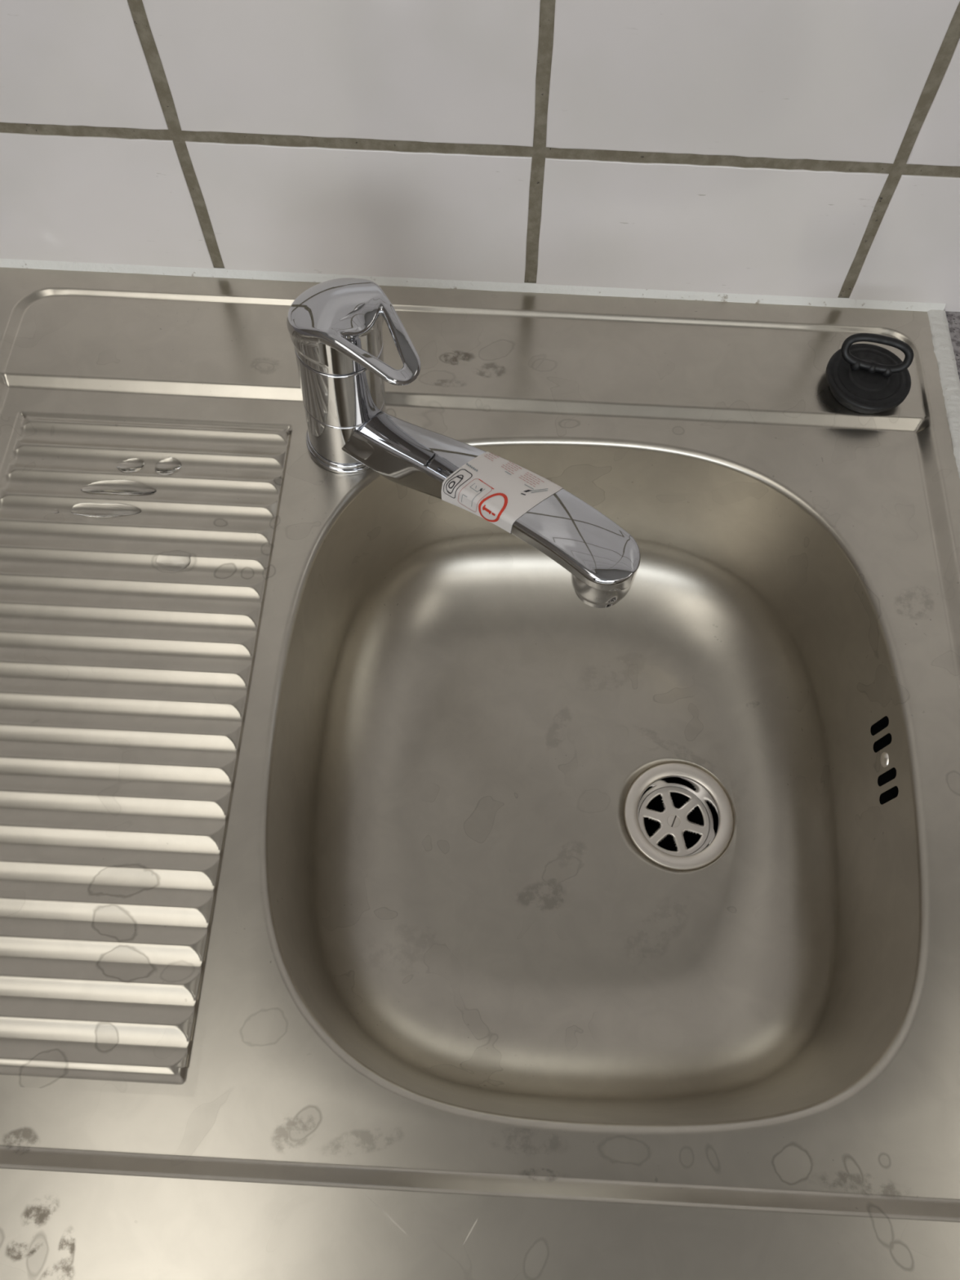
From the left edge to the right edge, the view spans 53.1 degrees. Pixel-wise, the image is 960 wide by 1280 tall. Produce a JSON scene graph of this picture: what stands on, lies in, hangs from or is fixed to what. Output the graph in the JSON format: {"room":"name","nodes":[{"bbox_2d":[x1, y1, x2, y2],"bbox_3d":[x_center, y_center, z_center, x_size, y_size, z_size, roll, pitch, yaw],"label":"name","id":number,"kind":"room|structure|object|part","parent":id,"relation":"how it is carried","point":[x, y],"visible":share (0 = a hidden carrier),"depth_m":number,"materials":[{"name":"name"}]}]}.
{"room":"kitchen","nodes":[
{"label":"kitchen","id":0,"kind":"room"},
{"bbox_2d":[0,0,959,311],"bbox_3d":[0.040,-0.426,0.280,3.100,2.600,0.060,3,65,1],"label":"wall","id":1,"kind":"structure","parent":0,"point":[788,148],"depth_m":0.53,"materials":[{"name":"white tile"}]},
{"bbox_2d":[0,258,946,311],"bbox_3d":[-0.042,-0.234,0.628,0.690,0.006,0.003,3,65,1],"label":"trim","id":2,"kind":"structure","parent":1,"relation":"attached to","point":[4,263],"depth_m":0.63,"materials":[{"name":"white plastic"}]},
{"bbox_2d":[927,309,959,479],"bbox_3d":[0.283,0.056,0.500,0.014,0.003,0.598,3,65,1],"label":"trim","id":3,"kind":"structure","parent":1,"relation":"attached to","point":[941,339],"depth_m":0.60,"materials":[{"name":"white plastic"}]},
{"bbox_2d":[945,311,959,380],"bbox_3d":[0.017,0.050,0.521,2.998,0.036,0.600,3,65,1],"label":"countertop","id":4,"kind":"structure","parent":1,"relation":"attached to","point":[953,317],"depth_m":0.62,"materials":[{"name":"grey stone"}]},
{"bbox_2d":[0,266,959,1279],"bbox_3d":[-0.032,0.095,0.624,0.617,0.265,0.600,3,65,1],"label":"sink","id":5,"kind":"object","parent":4,"relation":"in","point":[381,897],"visible":0.98,"depth_m":0.56,"materials":[{"name":"silver metal"}]},
{"bbox_2d":[52,509,58,513],"bbox_3d":[-0.250,-0.076,0.566,0.004,0.001,0.003,3,65,1],"label":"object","id":6,"kind":"object","parent":5,"relation":"on","point":[55,511],"visible":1,"depth_m":0.57,"materials":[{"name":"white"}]},
{"bbox_2d":[71,502,141,517],"bbox_3d":[-0.221,-0.077,0.566,0.042,0.003,0.010,3,65,1],"label":"water droplet","id":7,"kind":"object","parent":5,"relation":"on","point":[89,509],"visible":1,"depth_m":0.56,"materials":[{"name":"white"}]},
{"bbox_2d":[80,480,156,494],"bbox_3d":[-0.216,-0.091,0.573,0.045,0.003,0.010,3,65,1],"label":"water droplet","id":8,"kind":"object","parent":5,"relation":"on","point":[109,486],"visible":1,"depth_m":0.57,"materials":[{"name":"white"}]},
{"bbox_2d":[116,457,144,472],"bbox_3d":[-0.211,-0.105,0.579,0.016,0.004,0.011,3,65,1],"label":"water droplet","id":9,"kind":"object","parent":5,"relation":"on","point":[132,464],"visible":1,"depth_m":0.58,"materials":[{"name":"white"}]},
{"bbox_2d":[155,457,181,474],"bbox_3d":[-0.189,-0.105,0.579,0.016,0.004,0.013,3,65,1],"label":"water droplet","id":10,"kind":"object","parent":5,"relation":"on","point":[169,465],"visible":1,"depth_m":0.58,"materials":[{"name":"white"}]},
{"bbox_2d":[155,551,191,571],"bbox_3d":[-0.176,-0.046,0.552,0.020,0.004,0.012,3,65,1],"label":"water droplet","id":11,"kind":"object","parent":5,"relation":"on","point":[175,561],"visible":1,"depth_m":0.55,"materials":[{"name":"white"}]},
{"bbox_2d":[286,277,640,608],"bbox_3d":[-0.010,-0.093,0.510,0.234,0.120,0.055,38,70,16],"label":"mixer tap","id":12,"kind":"object","parent":5,"relation":"on","point":[335,326],"visible":1,"depth_m":0.48,"materials":[{"name":"silver metal"}]},
{"bbox_3d":[-0.061,-0.159,0.492,0.082,0.034,0.051,26,67,11],"label":"lever handle","id":13,"kind":"part","parent":12,"relation":"part of","materials":[{"name":"silver metal"}]},
{"bbox_3d":[0.000,-0.075,0.505,0.195,0.085,0.034,42,71,17],"label":"spout","id":14,"kind":"part","parent":12,"relation":"part of","materials":[{"name":"silver metal"}]},
{"bbox_3d":[0.061,0.075,0.578,0.355,0.146,0.397,3,65,1],"label":"bowl","id":15,"kind":"part","parent":5,"relation":"part of","materials":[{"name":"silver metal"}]},
{"bbox_2d":[826,333,913,413],"bbox_3d":[0.241,-0.166,0.590,0.052,0.030,0.052,3,65,1],"label":"plug","id":16,"kind":"object","parent":5,"relation":"on","point":[863,378],"visible":1,"depth_m":0.59,"materials":[{"name":"black rubber"}]},
{"bbox_3d":[0.243,-0.175,0.587,0.043,0.018,0.015,14,66,5],"label":"ring pull","id":17,"kind":"part","parent":16,"relation":"part of","materials":[{"name":"black rubber"}]}
]}

